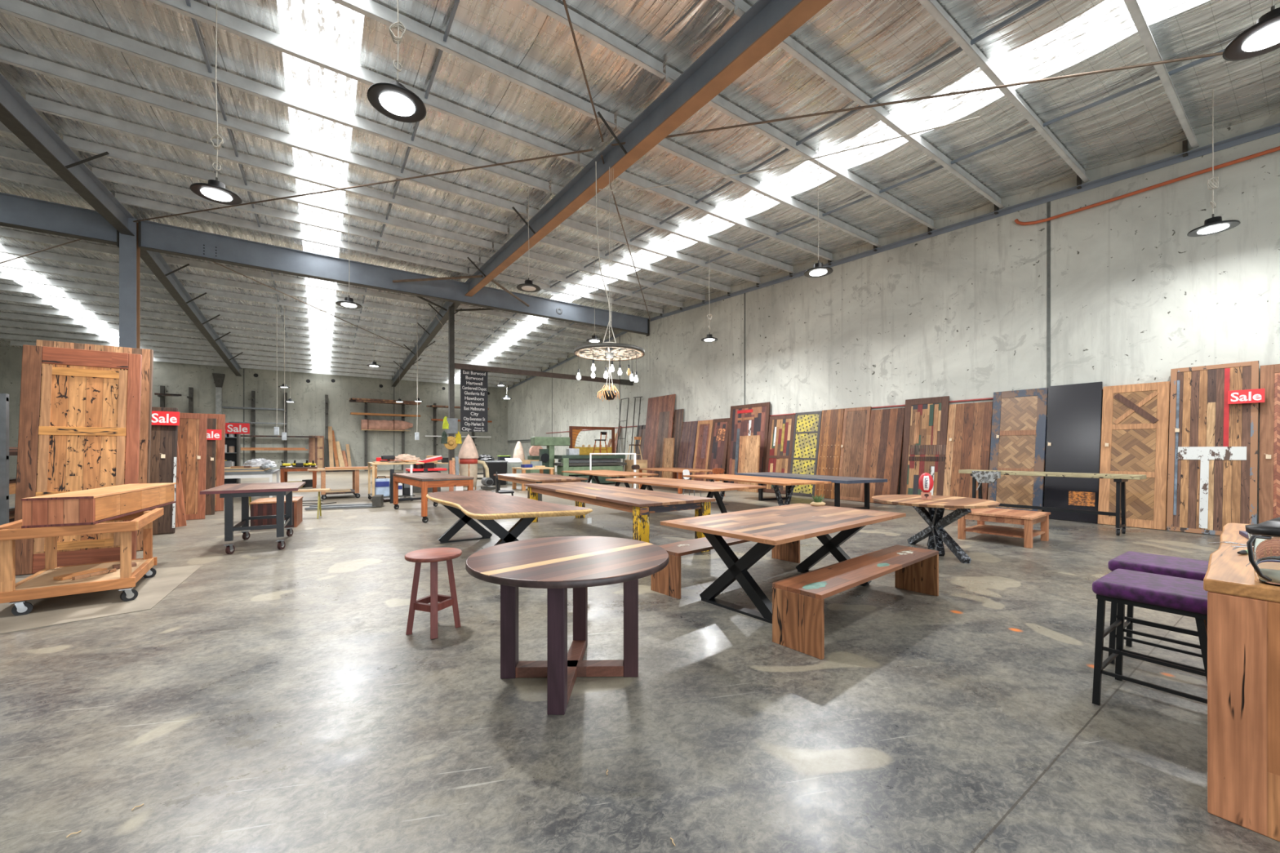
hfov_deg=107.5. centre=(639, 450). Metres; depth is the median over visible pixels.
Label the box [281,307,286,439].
socket
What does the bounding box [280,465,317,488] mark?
bench
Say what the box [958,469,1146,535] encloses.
table
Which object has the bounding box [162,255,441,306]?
purlin
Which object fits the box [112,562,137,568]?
timber offcut
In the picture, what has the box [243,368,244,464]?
trim
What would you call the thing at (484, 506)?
table
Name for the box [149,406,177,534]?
wooden door
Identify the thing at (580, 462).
machine
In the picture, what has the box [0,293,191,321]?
purlin
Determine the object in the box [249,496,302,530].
seat
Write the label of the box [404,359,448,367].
roof purlin
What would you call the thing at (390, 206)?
strut
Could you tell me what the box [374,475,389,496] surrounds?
case
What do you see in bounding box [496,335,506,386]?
pendant light
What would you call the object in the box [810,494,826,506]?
table plant
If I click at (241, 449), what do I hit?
board
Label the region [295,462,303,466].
charger
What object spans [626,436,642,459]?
bar chair
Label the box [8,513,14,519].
board
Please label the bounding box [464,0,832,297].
rafter
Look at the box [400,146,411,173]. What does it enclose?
strut
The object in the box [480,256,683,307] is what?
purlin
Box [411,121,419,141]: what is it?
strut
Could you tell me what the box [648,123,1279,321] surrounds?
beam
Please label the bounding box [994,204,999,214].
cleat
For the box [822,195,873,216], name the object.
strut
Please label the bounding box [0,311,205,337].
roof purlin
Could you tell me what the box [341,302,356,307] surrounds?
diffuser
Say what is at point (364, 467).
board
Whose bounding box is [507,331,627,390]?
wall angle
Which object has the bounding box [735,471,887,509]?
table
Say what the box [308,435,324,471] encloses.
door blank
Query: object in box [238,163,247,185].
strut
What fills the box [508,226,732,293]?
purlin
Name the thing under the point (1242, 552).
marker pen
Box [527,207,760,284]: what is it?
roof purlin
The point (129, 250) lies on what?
steel column
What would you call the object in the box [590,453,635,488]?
frame
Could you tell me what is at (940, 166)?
strut
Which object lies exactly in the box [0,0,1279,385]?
ceiling
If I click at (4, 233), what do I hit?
purlin
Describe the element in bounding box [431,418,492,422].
board
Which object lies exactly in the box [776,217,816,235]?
strut
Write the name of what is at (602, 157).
rod
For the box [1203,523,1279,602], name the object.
countertop
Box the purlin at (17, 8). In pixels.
[0,0,550,192]
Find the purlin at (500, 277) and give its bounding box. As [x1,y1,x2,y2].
[468,267,663,314]
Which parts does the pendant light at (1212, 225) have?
cord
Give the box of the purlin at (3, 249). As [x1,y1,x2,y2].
[0,244,154,275]
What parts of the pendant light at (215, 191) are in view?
cord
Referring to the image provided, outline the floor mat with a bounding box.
[0,564,202,634]
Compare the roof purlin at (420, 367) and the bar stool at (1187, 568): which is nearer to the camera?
the bar stool at (1187, 568)
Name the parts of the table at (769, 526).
leg frame, leg frame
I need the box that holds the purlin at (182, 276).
[173,271,435,317]
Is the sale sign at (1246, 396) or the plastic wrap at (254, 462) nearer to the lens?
the sale sign at (1246, 396)
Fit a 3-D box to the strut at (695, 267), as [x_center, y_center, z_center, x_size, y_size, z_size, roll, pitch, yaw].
[1.823,-6.529,16.887,0.040,0.128,1.471,0,0,-34]
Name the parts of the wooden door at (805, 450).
rail, rail, rail, rail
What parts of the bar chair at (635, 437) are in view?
backrest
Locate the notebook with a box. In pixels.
[1239,530,1248,538]
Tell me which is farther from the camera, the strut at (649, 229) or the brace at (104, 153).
the strut at (649, 229)
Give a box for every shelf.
[224,433,240,484]
[368,493,414,497]
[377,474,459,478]
[964,524,1044,537]
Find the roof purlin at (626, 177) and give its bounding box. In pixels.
[578,153,834,261]
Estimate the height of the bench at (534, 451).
2.100 m
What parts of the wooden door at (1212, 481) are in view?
rail, rail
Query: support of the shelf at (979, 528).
attached to the coffee table at (1027, 518)
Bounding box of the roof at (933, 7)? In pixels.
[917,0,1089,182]
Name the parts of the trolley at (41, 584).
post, rail, deck rail, post, deck rail, rail, deck rail, post, rail, deck rail, rail, post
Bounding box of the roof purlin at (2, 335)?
[0,333,220,356]
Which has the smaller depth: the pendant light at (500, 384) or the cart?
the cart
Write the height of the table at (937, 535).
0.818 m
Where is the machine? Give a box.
[553,454,626,484]
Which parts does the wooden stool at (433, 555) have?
leg, seat, leg, leg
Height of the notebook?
0.022 m
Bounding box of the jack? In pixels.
[304,494,383,510]
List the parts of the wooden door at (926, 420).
rail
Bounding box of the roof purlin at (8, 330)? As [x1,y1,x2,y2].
[0,326,215,351]
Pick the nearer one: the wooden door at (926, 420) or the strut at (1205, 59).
the strut at (1205, 59)
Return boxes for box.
[21,482,176,528]
[224,461,231,466]
[376,457,389,462]
[426,455,437,462]
[441,457,448,462]
[566,448,579,455]
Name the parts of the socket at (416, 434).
cord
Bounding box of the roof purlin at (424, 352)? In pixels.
[411,349,549,367]
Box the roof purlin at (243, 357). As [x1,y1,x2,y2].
[231,353,396,371]
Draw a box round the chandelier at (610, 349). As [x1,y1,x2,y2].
[573,161,644,382]
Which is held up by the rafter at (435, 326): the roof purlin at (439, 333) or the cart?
the roof purlin at (439, 333)
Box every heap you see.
[389,453,421,462]
[477,453,494,460]
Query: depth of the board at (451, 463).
17.59 m
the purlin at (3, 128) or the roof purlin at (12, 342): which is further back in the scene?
the roof purlin at (12, 342)
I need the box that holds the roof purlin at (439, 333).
[424,328,573,352]
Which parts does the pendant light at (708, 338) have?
cord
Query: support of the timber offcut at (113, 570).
on the trolley at (41, 584)
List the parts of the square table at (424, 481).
leg, leg, leg, leg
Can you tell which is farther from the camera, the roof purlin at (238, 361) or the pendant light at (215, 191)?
the roof purlin at (238, 361)
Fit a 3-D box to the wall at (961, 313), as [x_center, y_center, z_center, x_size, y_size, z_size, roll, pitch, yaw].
[1.982,-2.760,21.901,0.200,8.560,49.000,0,0,-34]
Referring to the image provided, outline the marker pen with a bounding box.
[1237,549,1248,554]
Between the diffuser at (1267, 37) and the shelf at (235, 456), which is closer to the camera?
the diffuser at (1267, 37)
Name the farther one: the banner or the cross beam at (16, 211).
the banner
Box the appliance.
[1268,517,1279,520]
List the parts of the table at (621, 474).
leg frame, leg frame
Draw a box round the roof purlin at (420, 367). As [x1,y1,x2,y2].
[400,364,526,378]
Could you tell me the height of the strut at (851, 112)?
0.128 m
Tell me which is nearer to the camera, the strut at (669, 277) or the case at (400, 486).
the case at (400, 486)
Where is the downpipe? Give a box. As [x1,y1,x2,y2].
[212,373,225,413]
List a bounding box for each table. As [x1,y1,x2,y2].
[200,481,305,554]
[392,472,474,522]
[426,490,592,546]
[465,536,669,715]
[493,472,587,501]
[511,466,554,490]
[524,481,715,552]
[561,470,657,488]
[605,476,765,513]
[638,467,724,493]
[660,502,906,623]
[683,474,831,506]
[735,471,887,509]
[871,494,999,563]
[957,507,1050,548]
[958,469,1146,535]
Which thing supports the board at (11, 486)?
on the rack at (4, 397)
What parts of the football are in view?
white panel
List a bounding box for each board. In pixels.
[8,449,17,452]
[8,452,17,455]
[8,479,16,484]
[8,483,16,494]
[8,507,14,514]
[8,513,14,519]
[154,392,182,395]
[222,406,282,410]
[231,422,284,424]
[240,435,315,437]
[240,447,305,448]
[240,448,307,450]
[306,468,372,471]
[324,466,376,469]
[325,488,351,493]
[328,426,333,466]
[332,430,338,466]
[335,441,345,466]
[341,450,348,466]
[346,444,351,466]
[349,400,409,404]
[351,397,418,403]
[351,412,420,417]
[355,400,419,404]
[424,435,490,437]
[431,404,488,409]
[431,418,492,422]
[448,460,454,491]
[607,439,611,447]
[614,426,621,453]
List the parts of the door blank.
raised panel, raised panel, raised panel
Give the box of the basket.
[1244,520,1279,586]
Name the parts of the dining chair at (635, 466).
backrest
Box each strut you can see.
[185,0,191,6]
[191,17,211,72]
[211,81,226,120]
[226,128,238,156]
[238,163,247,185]
[247,191,254,208]
[254,213,260,226]
[375,240,380,251]
[380,223,386,236]
[386,203,392,219]
[392,181,399,199]
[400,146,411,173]
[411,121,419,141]
[424,48,443,98]
[443,0,459,41]
[550,280,561,288]
[565,270,579,278]
[583,258,600,268]
[604,244,624,256]
[613,295,627,301]
[630,226,654,241]
[632,286,648,293]
[653,276,671,284]
[659,206,689,224]
[677,266,700,275]
[695,180,733,204]
[705,252,732,263]
[737,236,770,250]
[739,147,789,177]
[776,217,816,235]
[795,105,861,146]
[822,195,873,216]
[869,46,963,102]
[879,165,943,193]
[951,127,1035,164]
[970,0,1049,44]
[1043,75,1160,126]
[1168,48,1224,75]
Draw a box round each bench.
[224,469,279,497]
[248,488,330,519]
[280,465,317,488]
[374,462,459,478]
[477,460,506,474]
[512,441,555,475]
[650,536,799,599]
[772,544,938,659]
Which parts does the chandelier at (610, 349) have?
bulb, bulb, bulb, bulb, bulb, bulb, bulb, bulb, bulb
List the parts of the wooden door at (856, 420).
rail, rail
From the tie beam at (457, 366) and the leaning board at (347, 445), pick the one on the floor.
the leaning board at (347, 445)
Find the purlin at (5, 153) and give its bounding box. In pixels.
[0,146,89,168]
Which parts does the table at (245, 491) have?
leg, rail, leg, edge trim, cross rail, sub frame, cross rail, leg, rail, leg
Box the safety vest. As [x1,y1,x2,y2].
[442,416,448,429]
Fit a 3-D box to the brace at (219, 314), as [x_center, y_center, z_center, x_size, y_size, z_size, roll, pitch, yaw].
[-19.710,-6.027,21.547,0.653,0.578,0.012,0,0,-34]
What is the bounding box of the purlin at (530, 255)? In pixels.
[493,242,706,301]
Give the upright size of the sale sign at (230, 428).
0.420 m
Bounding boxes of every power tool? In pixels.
[280,460,290,466]
[303,460,309,466]
[311,460,315,466]
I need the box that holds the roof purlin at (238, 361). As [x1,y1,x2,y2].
[235,359,394,375]
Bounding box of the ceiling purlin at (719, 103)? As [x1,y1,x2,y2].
[662,65,936,229]
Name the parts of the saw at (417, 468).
motor, handle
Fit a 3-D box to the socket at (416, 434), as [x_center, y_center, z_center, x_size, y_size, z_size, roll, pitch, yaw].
[-10.425,-3.619,21.933,0.180,6.252,0.100,0,0,-34]
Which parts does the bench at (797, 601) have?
panel, panel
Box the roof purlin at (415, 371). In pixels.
[398,368,519,382]
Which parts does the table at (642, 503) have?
leg, leg, leg, leg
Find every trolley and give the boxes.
[0,507,164,616]
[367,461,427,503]
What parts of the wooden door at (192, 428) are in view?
rail, rail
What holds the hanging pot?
hanging from the chandelier at (610, 349)
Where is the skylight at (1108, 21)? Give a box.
[557,0,1199,298]
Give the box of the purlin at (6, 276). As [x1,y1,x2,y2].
[0,271,176,302]
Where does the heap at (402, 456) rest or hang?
on the bench
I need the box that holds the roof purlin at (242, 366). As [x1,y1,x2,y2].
[239,364,391,379]
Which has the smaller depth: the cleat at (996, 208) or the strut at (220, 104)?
the strut at (220, 104)
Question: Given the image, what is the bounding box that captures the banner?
[460,368,488,431]
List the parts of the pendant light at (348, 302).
cord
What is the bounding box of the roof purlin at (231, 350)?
[227,347,399,367]
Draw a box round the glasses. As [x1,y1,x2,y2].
[1208,541,1247,546]
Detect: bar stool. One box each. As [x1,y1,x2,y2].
[1092,568,1208,705]
[1107,551,1208,664]
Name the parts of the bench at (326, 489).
leg, leg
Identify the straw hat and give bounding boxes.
[444,435,457,449]
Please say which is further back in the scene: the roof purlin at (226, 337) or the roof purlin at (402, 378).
the roof purlin at (402, 378)
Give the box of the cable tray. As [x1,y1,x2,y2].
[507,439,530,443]
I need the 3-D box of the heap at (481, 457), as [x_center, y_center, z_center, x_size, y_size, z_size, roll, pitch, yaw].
[-8.603,0.363,25.825,1.200,0.352,0.995,0,0,-34]
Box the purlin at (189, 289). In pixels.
[183,285,429,325]
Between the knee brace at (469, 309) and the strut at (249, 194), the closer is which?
the strut at (249, 194)
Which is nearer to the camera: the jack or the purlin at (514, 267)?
the jack
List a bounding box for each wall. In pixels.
[0,346,507,477]
[507,111,1279,527]
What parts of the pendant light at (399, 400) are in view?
cord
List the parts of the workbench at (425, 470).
post, post, black post, post, rail, post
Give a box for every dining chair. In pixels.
[631,464,639,488]
[683,469,701,497]
[711,468,724,496]
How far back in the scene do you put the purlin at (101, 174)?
13.39 m
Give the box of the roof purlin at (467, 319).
[436,312,600,339]
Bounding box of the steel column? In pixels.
[119,217,139,348]
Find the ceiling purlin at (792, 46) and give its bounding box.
[731,0,1004,208]
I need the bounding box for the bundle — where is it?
[360,418,413,431]
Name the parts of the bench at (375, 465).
leg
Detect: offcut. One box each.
[53,568,106,580]
[71,568,115,580]
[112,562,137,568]
[230,466,251,467]
[372,461,387,462]
[454,456,458,475]
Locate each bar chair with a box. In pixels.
[592,431,607,455]
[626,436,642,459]
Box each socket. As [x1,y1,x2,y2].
[274,304,279,435]
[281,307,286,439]
[414,380,419,439]
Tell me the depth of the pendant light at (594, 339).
15.66 m
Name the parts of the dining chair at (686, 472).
backrest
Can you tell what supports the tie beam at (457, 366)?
attached to the steel post
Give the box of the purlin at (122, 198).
[115,192,467,274]
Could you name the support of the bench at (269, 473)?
on the floor
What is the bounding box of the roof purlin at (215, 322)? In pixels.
[207,318,414,346]
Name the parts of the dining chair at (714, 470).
backrest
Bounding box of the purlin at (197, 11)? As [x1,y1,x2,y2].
[146,0,578,164]
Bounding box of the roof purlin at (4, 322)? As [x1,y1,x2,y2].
[0,320,211,345]
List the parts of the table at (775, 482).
leg frame, leg frame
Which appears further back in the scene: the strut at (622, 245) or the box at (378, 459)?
the box at (378, 459)
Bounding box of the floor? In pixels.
[0,468,1279,852]
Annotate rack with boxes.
[0,393,8,524]
[157,385,193,413]
[250,391,328,466]
[364,402,405,471]
[433,403,476,467]
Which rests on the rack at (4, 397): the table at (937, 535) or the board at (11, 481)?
the board at (11, 481)
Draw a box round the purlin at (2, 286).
[0,283,185,312]
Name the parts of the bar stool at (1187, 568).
leg, foot rail, leg, foot rail, foot rail, foot rail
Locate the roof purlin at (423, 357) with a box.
[407,354,541,371]
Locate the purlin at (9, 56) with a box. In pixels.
[0,46,527,215]
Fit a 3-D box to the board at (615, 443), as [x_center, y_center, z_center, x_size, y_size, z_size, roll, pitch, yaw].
[-1.418,0.070,26.059,0.729,2.916,0.252,0,0,-25]
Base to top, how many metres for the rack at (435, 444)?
5.400 m
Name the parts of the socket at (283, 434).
cord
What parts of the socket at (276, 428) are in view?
cord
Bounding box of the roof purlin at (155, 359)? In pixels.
[153,357,229,367]
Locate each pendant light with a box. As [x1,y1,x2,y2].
[189,4,242,204]
[278,383,289,387]
[284,352,295,402]
[335,192,361,308]
[366,337,381,367]
[367,0,426,122]
[395,346,404,402]
[413,381,422,401]
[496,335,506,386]
[502,395,511,399]
[516,186,540,292]
[586,298,602,342]
[701,310,717,342]
[804,146,832,277]
[1186,88,1240,236]
[1222,0,1279,61]
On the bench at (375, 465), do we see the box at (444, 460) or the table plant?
the box at (444, 460)
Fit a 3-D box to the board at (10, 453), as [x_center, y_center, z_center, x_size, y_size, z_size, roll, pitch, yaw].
[-10.425,0.043,8.668,0.200,0.052,6.344,0,0,-34]
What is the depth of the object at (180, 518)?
9.19 m
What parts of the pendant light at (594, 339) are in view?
cord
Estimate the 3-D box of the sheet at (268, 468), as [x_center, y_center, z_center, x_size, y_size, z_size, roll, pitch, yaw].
[-13.167,0.628,15.354,1.520,0.032,2.400,0,0,-34]
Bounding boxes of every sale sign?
[151,410,179,425]
[206,429,222,439]
[225,422,249,434]
[1227,388,1264,404]
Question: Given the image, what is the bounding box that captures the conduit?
[546,383,1170,433]
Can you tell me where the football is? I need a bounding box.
[918,472,933,492]
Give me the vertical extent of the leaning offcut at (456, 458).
1.308 m
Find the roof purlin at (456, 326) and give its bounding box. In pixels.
[430,320,587,346]
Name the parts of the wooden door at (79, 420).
frame, rail, rail, frame, rail, rail, frame, frame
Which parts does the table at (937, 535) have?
leg, leg, leg, leg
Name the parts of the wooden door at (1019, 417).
rail, rail, rail, rail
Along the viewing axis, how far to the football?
6.88 m
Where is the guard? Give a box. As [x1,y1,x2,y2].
[422,462,434,468]
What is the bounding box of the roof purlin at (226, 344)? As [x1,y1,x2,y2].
[223,342,403,363]
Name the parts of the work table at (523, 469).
leg, leg, leg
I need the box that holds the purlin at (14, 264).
[0,259,166,289]
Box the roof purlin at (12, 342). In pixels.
[9,340,225,362]
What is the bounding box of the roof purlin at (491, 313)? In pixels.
[443,302,614,335]
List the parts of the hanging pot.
pot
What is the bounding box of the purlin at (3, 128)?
[0,121,60,136]
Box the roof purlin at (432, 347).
[415,342,558,363]
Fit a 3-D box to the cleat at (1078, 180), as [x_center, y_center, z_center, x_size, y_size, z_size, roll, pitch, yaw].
[9.659,-5.912,10.312,0.110,0.280,0.060,0,0,-34]
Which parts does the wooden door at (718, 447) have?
rail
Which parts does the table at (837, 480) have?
leg frame, edge trim, leg frame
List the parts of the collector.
motor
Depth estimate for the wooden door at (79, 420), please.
6.08 m
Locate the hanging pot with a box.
[597,357,619,401]
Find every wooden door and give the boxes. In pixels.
[13,344,142,575]
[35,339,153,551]
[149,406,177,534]
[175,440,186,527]
[177,413,207,519]
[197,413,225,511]
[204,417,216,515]
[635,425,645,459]
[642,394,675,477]
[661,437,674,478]
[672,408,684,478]
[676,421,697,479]
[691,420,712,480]
[706,417,729,482]
[726,401,770,485]
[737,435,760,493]
[763,414,795,493]
[790,410,822,497]
[814,408,844,498]
[838,406,871,501]
[862,407,905,505]
[899,395,949,507]
[942,401,992,510]
[987,387,1048,511]
[1043,382,1102,523]
[1097,381,1170,529]
[1166,360,1258,535]
[1258,364,1279,524]
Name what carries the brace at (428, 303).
attached to the rafter at (435, 326)
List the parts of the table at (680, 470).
leg, leg, leg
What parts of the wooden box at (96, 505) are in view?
panel, drawer, drawer, drawer, drawer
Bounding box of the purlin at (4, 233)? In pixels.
[0,228,142,259]
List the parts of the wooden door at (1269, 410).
rail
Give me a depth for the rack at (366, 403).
36.43 m
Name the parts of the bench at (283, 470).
leg, leg, leg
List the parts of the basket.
handle, lid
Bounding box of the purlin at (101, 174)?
[92,167,479,262]
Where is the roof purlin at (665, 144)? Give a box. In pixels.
[614,115,880,246]
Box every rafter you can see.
[0,72,134,235]
[136,222,241,376]
[391,301,460,386]
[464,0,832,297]
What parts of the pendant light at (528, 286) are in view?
cord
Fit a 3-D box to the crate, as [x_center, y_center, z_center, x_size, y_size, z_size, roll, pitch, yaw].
[-0.182,0.970,21.751,0.750,1.100,0.815,0,0,-34]
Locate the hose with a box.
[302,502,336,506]
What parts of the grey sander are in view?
sloped panel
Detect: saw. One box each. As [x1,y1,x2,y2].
[405,455,446,493]
[525,436,570,475]
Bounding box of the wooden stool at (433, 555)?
[404,547,462,639]
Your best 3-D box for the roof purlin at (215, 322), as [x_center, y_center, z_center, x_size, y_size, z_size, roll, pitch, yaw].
[-17.167,-6.280,25.261,9.140,0.250,0.155,0,0,-34]
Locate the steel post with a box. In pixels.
[444,306,457,474]
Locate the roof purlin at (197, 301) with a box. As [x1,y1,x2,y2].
[192,297,423,333]
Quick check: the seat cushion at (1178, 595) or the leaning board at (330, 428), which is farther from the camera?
the leaning board at (330, 428)
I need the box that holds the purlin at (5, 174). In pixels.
[0,168,112,194]
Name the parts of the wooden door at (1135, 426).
rail, rail, rail, rail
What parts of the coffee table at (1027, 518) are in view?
leg, leg, leg, leg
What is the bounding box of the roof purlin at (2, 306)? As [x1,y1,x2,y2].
[0,303,199,330]
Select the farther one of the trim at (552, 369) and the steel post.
the trim at (552, 369)
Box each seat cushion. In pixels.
[1092,568,1208,614]
[1107,551,1208,581]
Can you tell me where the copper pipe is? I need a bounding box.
[1014,146,1279,225]
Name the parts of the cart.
post, post, post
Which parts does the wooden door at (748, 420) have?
rail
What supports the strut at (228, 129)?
attached to the purlin at (9, 56)
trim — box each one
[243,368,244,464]
[393,386,394,469]
[551,368,552,436]
[619,336,620,453]
[744,293,745,404]
[1047,201,1050,402]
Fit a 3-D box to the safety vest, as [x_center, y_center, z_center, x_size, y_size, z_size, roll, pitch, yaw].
[-8.198,-1.191,19.820,0.280,0.542,0.198,0,0,-34]
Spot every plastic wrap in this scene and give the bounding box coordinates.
[242,457,277,466]
[259,462,276,467]
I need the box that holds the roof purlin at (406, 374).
[395,372,513,385]
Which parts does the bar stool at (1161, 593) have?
leg, foot rail, foot rail, leg, seat frame, foot rail, foot rail, foot rail, foot rail, leg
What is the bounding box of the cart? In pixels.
[320,470,359,499]
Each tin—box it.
[228,433,235,437]
[228,445,235,452]
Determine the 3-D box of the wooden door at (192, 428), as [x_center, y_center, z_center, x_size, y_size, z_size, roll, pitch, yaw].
[-10.223,0.341,10.204,1.160,2.354,0.280,0,0,-34]
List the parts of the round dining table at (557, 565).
leg, leg, floor rail, floor rail, leg, leg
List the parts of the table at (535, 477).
leg, leg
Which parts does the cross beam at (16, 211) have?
plate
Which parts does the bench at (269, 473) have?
leg, leg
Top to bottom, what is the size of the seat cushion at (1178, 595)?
0.085 m
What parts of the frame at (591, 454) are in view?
rail, leg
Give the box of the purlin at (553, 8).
[521,0,666,79]
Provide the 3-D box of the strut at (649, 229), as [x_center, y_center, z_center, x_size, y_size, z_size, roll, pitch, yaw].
[0.119,-6.447,13.880,0.040,0.128,1.471,0,0,-34]
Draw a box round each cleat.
[928,226,932,235]
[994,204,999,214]
[1076,175,1081,189]
[1182,139,1188,156]
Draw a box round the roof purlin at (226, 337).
[218,334,406,358]
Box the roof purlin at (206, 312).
[200,308,418,340]
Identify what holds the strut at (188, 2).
attached to the purlin at (371, 9)
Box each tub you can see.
[453,486,462,490]
[497,456,510,460]
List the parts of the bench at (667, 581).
panel, panel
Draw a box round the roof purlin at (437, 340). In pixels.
[419,336,567,358]
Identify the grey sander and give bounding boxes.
[504,457,522,484]
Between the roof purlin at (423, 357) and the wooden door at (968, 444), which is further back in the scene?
the roof purlin at (423, 357)
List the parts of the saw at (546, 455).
control panel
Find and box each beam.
[0,191,119,247]
[137,218,649,336]
[454,363,633,385]
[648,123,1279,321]
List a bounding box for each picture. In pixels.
[715,428,725,440]
[1068,491,1095,506]
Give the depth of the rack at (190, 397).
30.13 m
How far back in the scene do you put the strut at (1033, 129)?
9.25 m
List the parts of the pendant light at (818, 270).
cord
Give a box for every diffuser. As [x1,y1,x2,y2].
[200,188,232,201]
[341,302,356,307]
[379,92,415,115]
[521,285,535,291]
[704,338,714,341]
[809,269,826,275]
[1197,224,1229,234]
[1241,22,1279,51]
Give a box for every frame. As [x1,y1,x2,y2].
[568,426,614,454]
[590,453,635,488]
[616,397,629,470]
[630,396,642,459]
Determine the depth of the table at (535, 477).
12.65 m
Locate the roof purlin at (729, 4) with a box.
[716,0,735,10]
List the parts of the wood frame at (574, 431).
rail, yellow panel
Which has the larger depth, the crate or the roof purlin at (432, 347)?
the roof purlin at (432, 347)
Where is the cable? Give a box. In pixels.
[599,115,980,191]
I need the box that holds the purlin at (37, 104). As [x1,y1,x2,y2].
[26,93,508,234]
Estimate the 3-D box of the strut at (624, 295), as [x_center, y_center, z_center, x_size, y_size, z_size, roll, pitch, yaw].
[-0.757,-6.774,20.684,0.040,0.128,1.471,0,0,-34]
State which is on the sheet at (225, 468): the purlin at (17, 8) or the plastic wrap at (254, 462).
the plastic wrap at (254, 462)
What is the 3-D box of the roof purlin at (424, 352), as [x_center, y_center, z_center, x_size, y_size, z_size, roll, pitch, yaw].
[-10.418,-6.198,31.698,9.140,0.250,0.155,0,0,-34]
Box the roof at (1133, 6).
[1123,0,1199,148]
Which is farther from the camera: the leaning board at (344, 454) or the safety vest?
the leaning board at (344, 454)
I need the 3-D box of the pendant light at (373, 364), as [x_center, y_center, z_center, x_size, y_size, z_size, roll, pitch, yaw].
[-11.524,-5.219,20.323,0.560,3.127,0.560,0,0,-34]
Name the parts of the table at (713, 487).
leg frame, leg frame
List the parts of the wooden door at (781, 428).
rail, rail, rail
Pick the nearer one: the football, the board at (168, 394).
the football
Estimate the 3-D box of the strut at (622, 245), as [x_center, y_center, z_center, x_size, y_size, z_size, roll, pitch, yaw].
[-0.741,-6.529,15.145,0.040,0.128,1.471,0,0,-34]
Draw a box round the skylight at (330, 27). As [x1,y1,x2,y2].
[277,0,364,250]
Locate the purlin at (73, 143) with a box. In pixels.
[62,134,493,249]
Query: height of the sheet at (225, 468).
0.032 m
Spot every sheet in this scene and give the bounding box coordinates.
[224,466,262,469]
[224,467,267,470]
[224,467,270,471]
[224,468,272,473]
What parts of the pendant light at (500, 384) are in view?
cord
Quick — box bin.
[483,461,507,485]
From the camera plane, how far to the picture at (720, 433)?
19.29 m
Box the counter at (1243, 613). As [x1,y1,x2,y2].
[1203,523,1279,841]
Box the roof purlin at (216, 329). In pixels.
[213,327,410,352]
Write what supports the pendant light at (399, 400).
hanging from the ceiling
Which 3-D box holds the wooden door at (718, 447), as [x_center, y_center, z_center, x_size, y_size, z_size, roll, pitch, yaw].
[3.208,0.092,19.306,0.518,2.850,1.007,0,0,-34]
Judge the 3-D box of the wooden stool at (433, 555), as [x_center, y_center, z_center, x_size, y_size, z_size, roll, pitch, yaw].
[-1.747,1.193,3.976,0.444,0.658,0.444,0,0,-24]
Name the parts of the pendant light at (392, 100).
cord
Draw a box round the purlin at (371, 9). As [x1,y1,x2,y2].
[331,0,616,127]
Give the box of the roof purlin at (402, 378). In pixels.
[392,376,507,388]
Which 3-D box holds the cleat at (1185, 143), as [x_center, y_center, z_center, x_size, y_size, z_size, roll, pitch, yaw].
[10.519,-5.830,9.047,0.110,0.280,0.060,0,0,-34]
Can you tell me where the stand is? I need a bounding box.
[920,492,931,499]
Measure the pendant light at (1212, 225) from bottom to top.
2.334 m
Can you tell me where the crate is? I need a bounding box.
[624,459,647,484]
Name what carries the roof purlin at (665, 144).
on the rafter at (766, 24)
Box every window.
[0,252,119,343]
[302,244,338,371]
[454,295,574,381]
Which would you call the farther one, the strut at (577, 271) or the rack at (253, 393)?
the rack at (253, 393)
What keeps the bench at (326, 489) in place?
on the floor
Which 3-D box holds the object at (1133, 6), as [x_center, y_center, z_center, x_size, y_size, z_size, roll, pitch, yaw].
[6.782,-5.895,6.389,9.140,0.250,0.155,0,0,-34]
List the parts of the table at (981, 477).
leg, leg, long rail, leg, leg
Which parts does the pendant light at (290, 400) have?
cord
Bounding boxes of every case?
[302,479,312,487]
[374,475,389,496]
[381,455,395,459]
[389,482,402,495]
[401,483,413,495]
[520,464,532,467]
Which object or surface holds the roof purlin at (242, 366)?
on the rafter at (435, 326)
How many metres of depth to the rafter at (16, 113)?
9.76 m
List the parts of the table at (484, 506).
leg frame, leg frame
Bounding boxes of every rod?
[0,239,81,263]
[133,148,593,222]
[211,261,408,350]
[562,0,603,142]
[600,155,650,320]
[611,51,1223,146]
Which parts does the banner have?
rod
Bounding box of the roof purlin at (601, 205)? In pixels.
[550,182,795,273]
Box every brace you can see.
[65,151,109,168]
[164,263,189,275]
[186,292,207,303]
[201,314,220,324]
[214,332,231,341]
[392,275,482,282]
[414,295,447,311]
[428,302,442,317]
[454,307,496,311]
[466,257,485,276]
[491,279,529,306]
[511,206,535,234]
[597,111,626,154]
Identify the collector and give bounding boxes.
[457,434,495,489]

